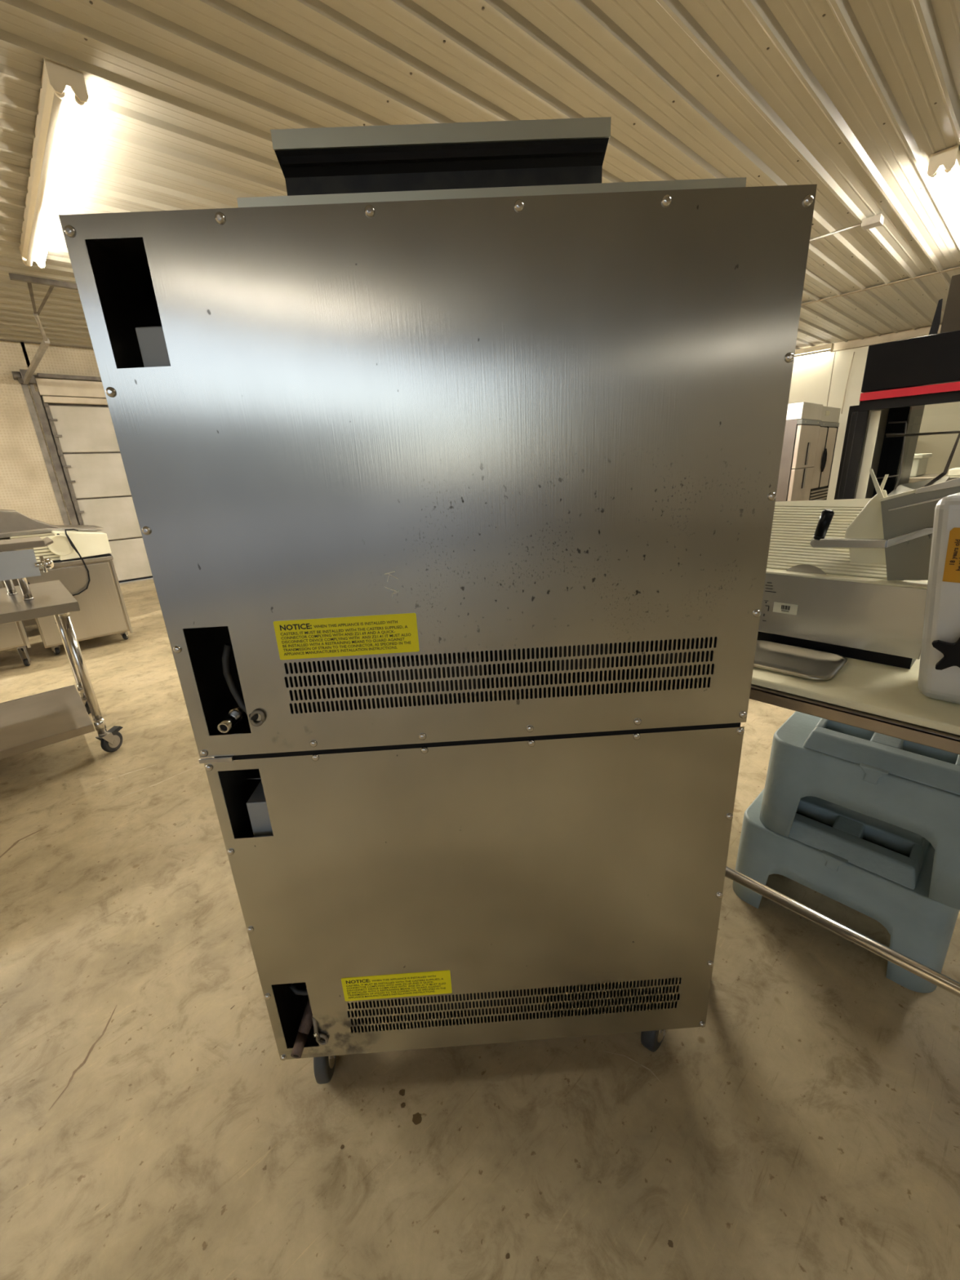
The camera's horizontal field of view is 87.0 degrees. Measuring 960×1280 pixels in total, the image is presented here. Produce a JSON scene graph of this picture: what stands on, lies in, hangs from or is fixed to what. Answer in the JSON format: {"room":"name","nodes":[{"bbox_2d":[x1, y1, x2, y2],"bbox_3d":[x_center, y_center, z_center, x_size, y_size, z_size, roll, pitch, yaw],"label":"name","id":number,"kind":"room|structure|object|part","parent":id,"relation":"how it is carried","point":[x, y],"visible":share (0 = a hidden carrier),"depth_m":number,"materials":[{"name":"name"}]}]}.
{"room":"equipment warehouse","nodes":[
{"label":"equipment warehouse","id":0,"kind":"room"},
{"bbox_2d":[0,340,102,524],"bbox_3d":[-3.804,-3.010,8.802,16.800,3.200,0.200,-19,24,-40],"label":"wall","id":1,"kind":"structure","parent":0,"point":[26,488],"depth_m":6.66,"materials":[{"name":"beige paint"}]},
{"bbox_2d":[11,368,152,582],"bbox_3d":[-4.699,-2.488,7.929,3.280,2.860,0.270,-19,24,-40],"label":"door","id":2,"kind":"structure","parent":1,"relation":"in","point":[75,417],"depth_m":7.14,"materials":[{"name":"paint"}]},
{"bbox_2d":[8,272,77,384],"bbox_3d":[-4.718,-3.302,5.625,0.730,0.472,2.770,-19,24,-40],"label":"door track","id":3,"kind":"object","parent":2,"relation":"attached to","point":[44,344],"visible":0.98,"depth_m":4.71,"materials":[{"name":"metal"}]},
{"bbox_3d":[-5.223,-3.246,5.934,1.681,0.219,0.045,13,25,40],"label":"rail","id":4,"kind":"part","parent":3,"relation":"part of","materials":[{"name":"grey metal"}]},
{"bbox_3d":[-4.435,-3.150,5.111,0.032,0.117,0.712,-15,22,-32],"label":"hanger rod","id":5,"kind":"part","parent":3,"relation":"part of","materials":[{"name":"grey metal"}]},
{"bbox_3d":[-4.731,-3.235,7.809,2.900,0.596,0.045,-19,24,-40],"label":"panel","id":6,"kind":"part","parent":2,"relation":"part of","materials":[{"name":"paint"}]},
{"bbox_3d":[-4.700,-2.654,8.005,2.900,0.596,0.045,-19,24,-40],"label":"panel","id":7,"kind":"part","parent":2,"relation":"part of","materials":[{"name":"paint"}]},
{"bbox_3d":[-4.669,-2.072,8.201,2.900,0.596,0.045,-19,24,-40],"label":"panel","id":8,"kind":"part","parent":2,"relation":"part of","materials":[{"name":"paint"}]},
{"bbox_3d":[-4.638,-1.491,8.397,2.900,0.596,0.045,-19,24,-40],"label":"panel","id":9,"kind":"part","parent":2,"relation":"part of","materials":[{"name":"paint"}]},
{"bbox_2d":[0,577,959,1279],"bbox_3d":[3.072,0.613,2.227,17.000,0.151,21.080,-19,24,-40],"label":"floor","id":10,"kind":"structure","parent":0,"point":[154,1125],"depth_m":1.16,"materials":[{"name":"concrete"}]},
{"bbox_2d":[0,580,31,666],"bbox_3d":[-4.284,-0.119,4.064,0.910,0.800,0.792,-19,24,-40],"label":"base cabinet","id":11,"kind":"object","parent":10,"relation":"on","point":[14,634],"visible":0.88,"depth_m":4.07,"materials":[{"name":"metal"}]},
{"bbox_3d":[-4.042,-0.116,3.767,0.848,0.540,0.020,-19,24,-40],"label":"door","id":12,"kind":"part","parent":11,"relation":"part of","materials":[{"name":"metal"}]},
{"bbox_3d":[-3.717,-0.216,4.061,0.020,0.590,0.020,-19,24,-40],"label":"corner post","id":13,"kind":"part","parent":11,"relation":"part of","materials":[{"name":"metal"}]},
{"bbox_2d":[0,509,102,626],"bbox_3d":[-4.867,-0.632,4.996,1.998,1.235,0.680,-19,24,-40],"label":"meat slicer","id":14,"kind":"object","parent":10,"relation":"on","point":[11,520],"visible":0.03,"depth_m":4.87,"materials":[{"name":"metal"}]},
{"bbox_3d":[-4.892,-1.091,4.841,1.998,0.265,0.680,-19,24,-40],"label":"lid","id":15,"kind":"part","parent":14,"relation":"part of","materials":[{"name":"metal"}]},
{"bbox_2d":[0,580,123,759],"bbox_3d":[-2.888,0.355,2.347,1.845,0.860,0.900,-19,24,-40],"label":"cart","id":16,"kind":"object","parent":10,"relation":"on","point":[33,722],"visible":1,"depth_m":2.67,"materials":[{"name":"metal"}]},
{"bbox_2d":[0,536,53,600],"bbox_3d":[-2.752,-0.228,2.258,1.385,0.284,0.376,-19,24,-40],"label":"griddle","id":17,"kind":"object","parent":16,"relation":"on","point":[20,565],"visible":1,"depth_m":2.50,"materials":[{"name":"metal"}]},
{"bbox_3d":[-2.509,-0.362,2.668,0.044,0.251,0.044,-19,24,-40],"label":"post","id":18,"kind":"part","parent":17,"relation":"part of","materials":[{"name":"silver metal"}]},
{"bbox_3d":[-2.678,-0.232,2.103,1.298,0.150,0.026,-19,24,-40],"label":"panel","id":19,"kind":"part","parent":17,"relation":"part of","materials":[{"name":"metal"}]},
{"bbox_3d":[-2.291,-0.324,2.521,0.044,0.251,0.044,-19,24,-40],"label":"post","id":20,"kind":"part","parent":17,"relation":"part of","materials":[{"name":"silver metal"}]},
{"bbox_2d":[0,536,53,551],"bbox_3d":[-2.774,-0.351,2.234,1.385,0.033,0.330,-19,24,-40],"label":"shelf","id":21,"kind":"object","parent":17,"relation":"attached to","point":[11,544],"depth_m":2.50,"materials":[{"name":"metal"}]},
{"bbox_3d":[-2.186,-0.381,2.538,0.073,0.080,0.056,-19,24,-40],"label":"chrome knob","id":22,"kind":"part","parent":17,"relation":"part of","materials":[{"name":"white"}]},
{"bbox_2d":[0,684,94,759],"bbox_3d":[-2.913,0.594,2.404,1.680,0.043,0.790,-19,24,-40],"label":"shelf","id":23,"kind":"object","parent":16,"relation":"attached to","point":[33,722],"depth_m":2.73,"materials":[{"name":"metal"}]},
{"bbox_3d":[-2.529,0.016,3.098,0.047,0.726,0.047,-19,24,-40],"label":"leg","id":24,"kind":"part","parent":16,"relation":"part of","materials":[{"name":"silver metal"}]},
{"bbox_3d":[-2.051,0.156,2.607,0.047,0.726,0.047,-19,24,-40],"label":"leg","id":25,"kind":"part","parent":16,"relation":"part of","materials":[{"name":"silver metal"}]},
{"bbox_3d":[-2.023,0.507,2.769,0.040,0.030,0.125,1,19,12],"label":"brake lever","id":26,"kind":"part","parent":16,"relation":"part of","materials":[{"name":"black metal"}]},
{"bbox_2d":[26,555,133,654],"bbox_3d":[-3.774,-0.368,4.724,0.660,0.800,0.762,-19,24,-40],"label":"base cabinet","id":27,"kind":"object","parent":10,"relation":"on","point":[103,612],"visible":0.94,"depth_m":4.50,"materials":[{"name":"metal"}]},
{"bbox_2d":[0,528,111,595],"bbox_3d":[-3.736,-0.686,4.468,0.800,0.571,0.546,-19,24,-40],"label":"meat slicer","id":28,"kind":"object","parent":27,"relation":"on","point":[68,544],"visible":0.77,"depth_m":4.38,"materials":[{"name":"silver metal"}]},
{"bbox_3d":[-3.806,-0.787,4.339,0.285,0.218,0.290,-19,24,-40],"label":"ribbed plate","id":29,"kind":"part","parent":28,"relation":"part of","materials":[{"name":"silver metal"}]},
{"bbox_2d":[0,528,102,537],"bbox_3d":[-3.867,-0.963,4.508,0.800,0.057,0.200,-19,24,-40],"label":"countertop","id":30,"kind":"structure","parent":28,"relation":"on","point":[20,533],"depth_m":4.41,"materials":[{"name":"metal"}]},
{"bbox_3d":[-3.589,-0.632,4.286,0.148,0.571,0.507,9,22,31],"label":"power cord","id":31,"kind":"part","parent":28,"relation":"part of","materials":[{"name":"black rubber"}]},
{"bbox_3d":[-3.306,-0.392,4.667,0.020,0.685,0.020,-19,24,-40],"label":"corner post","id":32,"kind":"part","parent":27,"relation":"part of","materials":[{"name":"metal"}]},
{"bbox_2d":[399,1088,404,1096],"bbox_3d":[-0.181,1.058,1.183,0.015,0.001,0.015,-19,24,-40],"label":"stain","id":33,"kind":"object","parent":10,"relation":"on","point":[402,1092],"depth_m":1.18,"materials":[{"name":"brown"}]},
{"bbox_2d":[400,1102,405,1107],"bbox_3d":[-0.176,1.066,1.158,0.013,0.001,0.012,-19,24,-40],"label":"stain","id":34,"kind":"object","parent":10,"relation":"on","point":[402,1104],"depth_m":1.16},
{"bbox_2d":[412,1112,422,1124],"bbox_3d":[-0.141,1.072,1.134,0.022,0.001,0.024,-19,24,-40],"label":"stain","id":35,"kind":"object","parent":10,"relation":"on","point":[417,1118],"depth_m":1.13,"materials":[{"name":"brown"}]},
{"bbox_2d":[58,116,817,1084],"bbox_3d":[-0.030,0.037,1.321,0.982,1.830,0.946,-3,19,-1],"label":"oven","id":36,"kind":"object","parent":10,"relation":"on","point":[451,455],"visible":1,"depth_m":0.79,"materials":[{"name":"metal"}]},
{"bbox_3d":[-0.063,-0.698,1.079,0.936,0.009,0.896,-3,19,-1],"label":"panel","id":37,"kind":"part","parent":36,"relation":"part of","materials":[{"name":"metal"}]},
{"bbox_3d":[-0.494,0.061,1.314,0.006,1.552,0.896,-3,19,-1],"label":"panel","id":38,"kind":"part","parent":36,"relation":"part of","materials":[{"name":"silver metal"}]},
{"bbox_3d":[-0.026,-0.194,0.773,0.971,0.783,0.002,-3,19,-1],"label":"panel","id":39,"kind":"part","parent":36,"relation":"part of","materials":[{"name":"silver metal"}]},
{"bbox_3d":[0.014,0.549,1.023,0.965,0.768,0.003,-3,19,-1],"label":"panel","id":40,"kind":"part","parent":36,"relation":"part of","materials":[{"name":"silver metal"}]},
{"bbox_3d":[0.015,0.763,1.571,0.936,0.008,0.896,-3,19,-1],"label":"panel","id":41,"kind":"part","parent":36,"relation":"part of","materials":[{"name":"metal"}]},
{"bbox_3d":[0.446,0.004,1.335,0.007,1.552,0.896,-3,19,-1],"label":"panel","id":42,"kind":"part","parent":36,"relation":"part of","materials":[{"name":"silver metal"}]},
{"bbox_2d":[505,1253,510,1258],"bbox_3d":[0.051,1.131,0.928,0.009,0.001,0.008,-19,24,-40],"label":"stain","id":43,"kind":"object","parent":10,"relation":"on","point":[507,1256],"depth_m":0.93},
{"bbox_2d":[667,1240,673,1247],"bbox_3d":[0.352,1.114,0.933,0.011,0.001,0.011,-19,24,-40],"label":"stain","id":44,"kind":"object","parent":10,"relation":"on","point":[670,1243],"depth_m":0.93,"materials":[{"name":"brown"}]},
{"bbox_2d":[775,401,822,501],"bbox_3d":[4.699,-2.591,8.034,0.924,2.045,0.812,-19,24,-40],"label":"refrigerator","id":45,"kind":"object","parent":10,"relation":"on","point":[802,430],"visible":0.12,"depth_m":7.52,"materials":[{"name":"metal"}]},
{"bbox_3d":[4.969,-2.147,7.902,0.896,1.021,0.055,-19,24,-40],"label":"door","id":46,"kind":"part","parent":45,"relation":"part of","materials":[{"name":"metal"}]},
{"bbox_3d":[5.007,-2.491,7.792,0.030,0.290,0.012,-19,24,-40],"label":"handle","id":47,"kind":"part","parent":45,"relation":"part of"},
{"bbox_3d":[4.928,-2.919,7.641,0.896,0.596,0.055,-19,24,-40],"label":"door","id":48,"kind":"part","parent":45,"relation":"part of","materials":[{"name":"metal"}]},
{"bbox_3d":[4.989,-2.827,7.679,0.030,0.320,0.012,-19,24,-40],"label":"handle","id":49,"kind":"part","parent":45,"relation":"part of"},
{"bbox_2d":[808,405,840,500],"bbox_3d":[5.420,-2.835,8.667,1.034,2.030,0.832,-19,24,-40],"label":"refrigerator","id":50,"kind":"object","parent":10,"relation":"on","point":[829,425],"visible":0.16,"depth_m":8.27,"materials":[{"name":"metal"}]},
{"bbox_3d":[5.698,-2.230,8.584,1.013,0.670,0.030,-19,24,-40],"label":"grille panel","id":51,"kind":"part","parent":50,"relation":"part of","materials":[{"name":"metal"}]},
{"bbox_3d":[5.434,-2.924,8.147,0.423,0.930,0.055,-19,24,-40],"label":"door","id":52,"kind":"part","parent":50,"relation":"part of","materials":[{"name":"metal"}]},
{"bbox_3d":[5.631,-2.943,8.281,0.164,0.362,0.046,-19,24,-40],"label":"handle","id":53,"kind":"part","parent":50,"relation":"part of","materials":[{"name":"black plastic"}]},
{"bbox_3d":[5.801,-3.052,8.468,0.498,0.930,0.055,-19,24,-40],"label":"door","id":54,"kind":"part","parent":50,"relation":"part of","materials":[{"name":"metal"}]},
{"bbox_2d":[724,684,959,997],"bbox_3d":[1.355,0.576,0.944,0.836,0.912,1.640,-19,24,-40],"label":"table","id":55,"kind":"object","parent":10,"relation":"on","point":[940,740],"visible":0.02,"depth_m":0.96,"materials":[{"name":"silver metal"}]},
{"bbox_3d":[1.073,0.672,0.716,0.086,0.023,1.572,-19,24,-40],"label":"rail","id":56,"kind":"part","parent":55,"relation":"part of","materials":[{"name":"silver metal"}]},
{"bbox_2d":[751,657,959,735],"bbox_3d":[1.325,0.130,0.812,0.762,0.016,1.575,-19,24,-40],"label":"tabletop","id":57,"kind":"object","parent":55,"relation":"on","point":[890,691],"visible":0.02,"depth_m":0.97,"materials":[{"name":"silver metal"}]},
{"bbox_2d":[753,640,847,680],"bbox_3d":[0.682,0.042,1.128,0.174,0.010,0.204,-19,24,-40],"label":"sheet pan","id":58,"kind":"object","parent":57,"relation":"on","point":[788,660],"visible":0.71,"depth_m":1.12,"materials":[{"name":"metal"}]},
{"bbox_2d":[756,468,959,669],"bbox_3d":[0.883,-0.205,1.215,0.383,0.404,0.520,-19,24,-40],"label":"meat slicer","id":59,"kind":"object","parent":57,"relation":"on","point":[848,578],"visible":0.87,"depth_m":1.10,"materials":[{"name":"metal"}]},
{"bbox_3d":[0.754,-0.122,1.177,0.010,0.109,0.110,-19,24,-40],"label":"blade","id":60,"kind":"part","parent":59,"relation":"part of","materials":[{"name":"metal"}]},
{"bbox_3d":[0.736,-0.246,1.083,0.023,0.065,0.031,-19,24,-40],"label":"handle","id":61,"kind":"part","parent":59,"relation":"part of","materials":[{"name":"black plastic"}]},
{"bbox_3d":[0.807,-0.256,1.219,0.189,0.158,0.390,-19,24,-40],"label":"ribbed plate","id":62,"kind":"part","parent":59,"relation":"part of","materials":[{"name":"silver metal"}]},
{"bbox_3d":[0.842,-0.231,1.089,0.010,0.177,0.092,-19,24,-40],"label":"pusher plate","id":63,"kind":"part","parent":59,"relation":"part of","materials":[{"name":"silver metal"}]},
{"bbox_3d":[0.799,-0.208,1.035,0.207,0.050,0.037,11,23,36],"label":"arm","id":64,"kind":"part","parent":59,"relation":"part of","materials":[{"name":"metal"}]},
{"bbox_2d":[880,485,959,580],"bbox_3d":[0.888,-0.216,0.983,0.006,0.217,0.192,-19,24,-40],"label":"tray","id":65,"kind":"object","parent":59,"relation":"on","point":[907,512],"depth_m":1.01,"materials":[{"name":"metal"}]},
{"bbox_3d":[0.877,-0.283,0.948,0.008,0.084,0.165,-19,24,-40],"label":"rail","id":66,"kind":"part","parent":59,"relation":"part of","materials":[{"name":"metal"}]},
{"bbox_2d":[917,492,959,704],"bbox_3d":[0.965,-0.045,0.772,0.172,0.373,0.457,-19,24,-40],"label":"meat slicer","id":67,"kind":"object","parent":57,"relation":"on","point":[939,676],"visible":1,"depth_m":0.87,"materials":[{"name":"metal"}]},
{"bbox_3d":[0.817,0.019,0.858,0.034,0.075,0.077,-19,24,-40],"label":"star knob","id":68,"kind":"part","parent":67,"relation":"part of","materials":[{"name":"black plastic"}]},
{"bbox_2d":[732,788,959,992],"bbox_3d":[1.141,0.673,1.575,0.423,0.346,0.524,-19,24,-40],"label":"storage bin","id":69,"kind":"object","parent":10,"relation":"on","point":[881,870],"visible":0.66,"depth_m":1.40,"materials":[{"name":"plastic"}]},
{"bbox_2d":[760,711,959,910],"bbox_3d":[1.154,0.400,1.452,0.410,0.346,0.508,-19,24,-40],"label":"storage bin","id":70,"kind":"object","parent":69,"relation":"on","point":[908,785],"visible":0.73,"depth_m":1.31,"materials":[{"name":"plastic"}]},
{"bbox_2d":[834,404,924,499],"bbox_3d":[2.982,-0.908,3.911,0.615,1.663,0.335,-19,24,-40],"label":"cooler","id":71,"kind":"object","parent":10,"relation":"on","point":[917,411],"visible":0.15,"depth_m":3.65,"materials":[{"name":"black metal"}]},
{"bbox_3d":[2.760,-0.869,3.709,0.015,1.500,0.280,-19,24,-40],"label":"door","id":72,"kind":"part","parent":71,"relation":"part of","materials":[{"name":"black glass"}]},
{"bbox_2d":[842,329,959,499],"bbox_3d":[2.918,-0.575,2.510,0.762,1.814,1.763,-19,24,-40],"label":"cooler","id":73,"kind":"object","parent":10,"relation":"on","point":[908,373],"visible":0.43,"depth_m":2.62,"materials":[{"name":"black metal"}]},
{"bbox_3d":[2.312,-0.998,3.044,0.650,0.855,0.008,-19,24,-40],"label":"glass","id":74,"kind":"part","parent":73,"relation":"part of","materials":[{"name":"clear glass"}]},
{"bbox_3d":[2.909,-0.823,2.431,0.750,0.855,1.763,-19,24,-40],"label":"frame","id":75,"kind":"part","parent":73,"relation":"part of","materials":[{"name":"metal"}]},
{"bbox_3d":[2.904,-0.905,2.429,0.032,0.412,1.601,-19,24,-40],"label":"wire frame","id":76,"kind":"part","parent":73,"relation":"part of","materials":[{"name":"black metal"}]},
{"bbox_2d":[887,475,950,496],"bbox_3d":[2.497,-0.874,2.882,0.350,0.095,0.220,-19,24,-40],"label":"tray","id":77,"kind":"object","parent":73,"relation":"on","point":[901,488],"depth_m":2.93,"materials":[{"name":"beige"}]},
{"bbox_2d":[928,274,959,335],"bbox_3d":[2.658,-1.614,2.325,0.070,0.296,0.875,-19,24,-40],"label":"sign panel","id":78,"kind":"object","parent":73,"relation":"on","point":[951,318],"visible":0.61,"depth_m":2.57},
{"bbox_2d":[908,473,959,483],"bbox_3d":[4.812,-0.905,4.501,0.800,1.098,2.500,-19,24,-40],"label":"countertop","id":79,"kind":"structure","parent":10,"relation":"on","point":[924,477],"depth_m":4.62,"materials":[{"name":"metal"}]},
{"bbox_2d":[910,453,932,476],"bbox_3d":[4.177,-1.721,4.981,0.540,0.200,0.330,-19,24,-40],"label":"storage box","id":80,"kind":"object","parent":79,"relation":"on","point":[919,463],"visible":0.47,"depth_m":4.76,"materials":[{"name":"white plastic"}]},
{"bbox_2d":[947,467,959,475],"bbox_3d":[4.639,-1.497,4.463,0.400,0.061,0.720,-19,24,-40],"label":"lid","id":81,"kind":"object","parent":79,"relation":"on","point":[955,471],"visible":0.98,"depth_m":4.56,"materials":[{"name":"plastic"}]},
{"bbox_2d":[0,0,959,349],"bbox_3d":[3.120,-2.505,0.932,17.000,0.226,20.914,-19,24,-40],"label":"ceiling","id":82,"kind":"structure","parent":0,"point":[854,100],"depth_m":2.62,"materials":[{"name":"paint"}]},
{"bbox_2d":[18,57,88,268],"bbox_3d":[-2.708,-2.780,3.151,0.140,0.126,2.456,-19,24,-40],"label":"fluorescent light","id":83,"kind":"object","parent":82,"relation":"attached to","point":[63,95],"visible":0.99,"depth_m":2.72,"materials":[{"name":"plastic"}]},
{"bbox_2d":[54,91,65,99],"bbox_3d":[-1.909,-2.487,2.298,0.037,0.037,0.020,-19,24,-40],"label":"socket","id":84,"kind":"object","parent":83,"relation":"attached to","point":[59,95],"depth_m":2.30,"materials":[{"name":"plastic"}]},
{"bbox_2d":[74,94,84,106],"bbox_3d":[-1.857,-2.505,2.344,0.037,0.037,0.020,-19,24,-40],"label":"socket","id":85,"kind":"object","parent":83,"relation":"attached to","point":[78,99],"depth_m":2.34,"materials":[{"name":"plastic"}]},
{"bbox_2d":[794,342,834,358],"bbox_3d":[5.396,-5.422,9.808,0.140,0.126,2.456,-19,24,-40],"label":"fluorescent light","id":86,"kind":"object","parent":82,"relation":"attached to","point":[823,348],"visible":0.43,"depth_m":9.10,"materials":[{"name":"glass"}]},
{"bbox_2d":[809,213,884,241],"bbox_3d":[1.849,-3.889,5.657,0.110,0.055,4.270,-19,24,-40],"label":"junction box","id":87,"kind":"object","parent":82,"relation":"attached to","point":[876,220],"visible":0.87,"depth_m":4.21,"materials":[{"name":"white metal"}]},
{"bbox_2d":[927,144,959,235],"bbox_3d":[3.930,-3.453,4.104,2.456,0.126,0.140,-19,24,-40],"label":"fluorescent light","id":88,"kind":"object","parent":82,"relation":"attached to","point":[944,166],"visible":1,"depth_m":3.44,"materials":[{"name":"plastic"}]},
{"bbox_2d":[788,335,959,499],"bbox_3d":[8.866,-3.170,7.288,0.200,3.200,21.376,-19,24,-40],"label":"wall","id":89,"kind":"structure","parent":0,"point":[821,378],"depth_m":9.12,"materials":[{"name":"white paint"}]},
{"bbox_3d":[6.077,-3.879,10.046,0.012,3.060,1.208,-19,24,-40],"label":"panel","id":90,"kind":"part","parent":89,"relation":"part of","materials":[{"name":"white paint"}]},
{"bbox_2d":[840,351,854,413],"bbox_3d":[6.602,-4.606,9.081,0.031,1.001,0.055,-13,21,-27],"label":"conduit","id":91,"kind":"object","parent":89,"relation":"attached to","point":[854,352],"visible":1,"depth_m":9.08,"materials":[{"name":"white metal"}]},
{"bbox_3d":[6.911,-3.634,9.190,0.012,3.060,1.208,-19,24,-40],"label":"panel","id":92,"kind":"part","parent":89,"relation":"part of","materials":[{"name":"white paint"}]},
{"bbox_2d":[828,324,942,352],"bbox_3d":[9.077,-4.481,6.338,0.062,0.125,20.280,-19,24,-40],"label":"trim","id":93,"kind":"structure","parent":89,"relation":"attached to","point":[922,331],"depth_m":8.58,"materials":[{"name":"beige metal"}]},
{"bbox_3d":[7.745,-3.390,8.334,0.012,3.060,1.208,-19,24,-40],"label":"panel","id":94,"kind":"part","parent":89,"relation":"part of","materials":[{"name":"white paint"}]}
]}

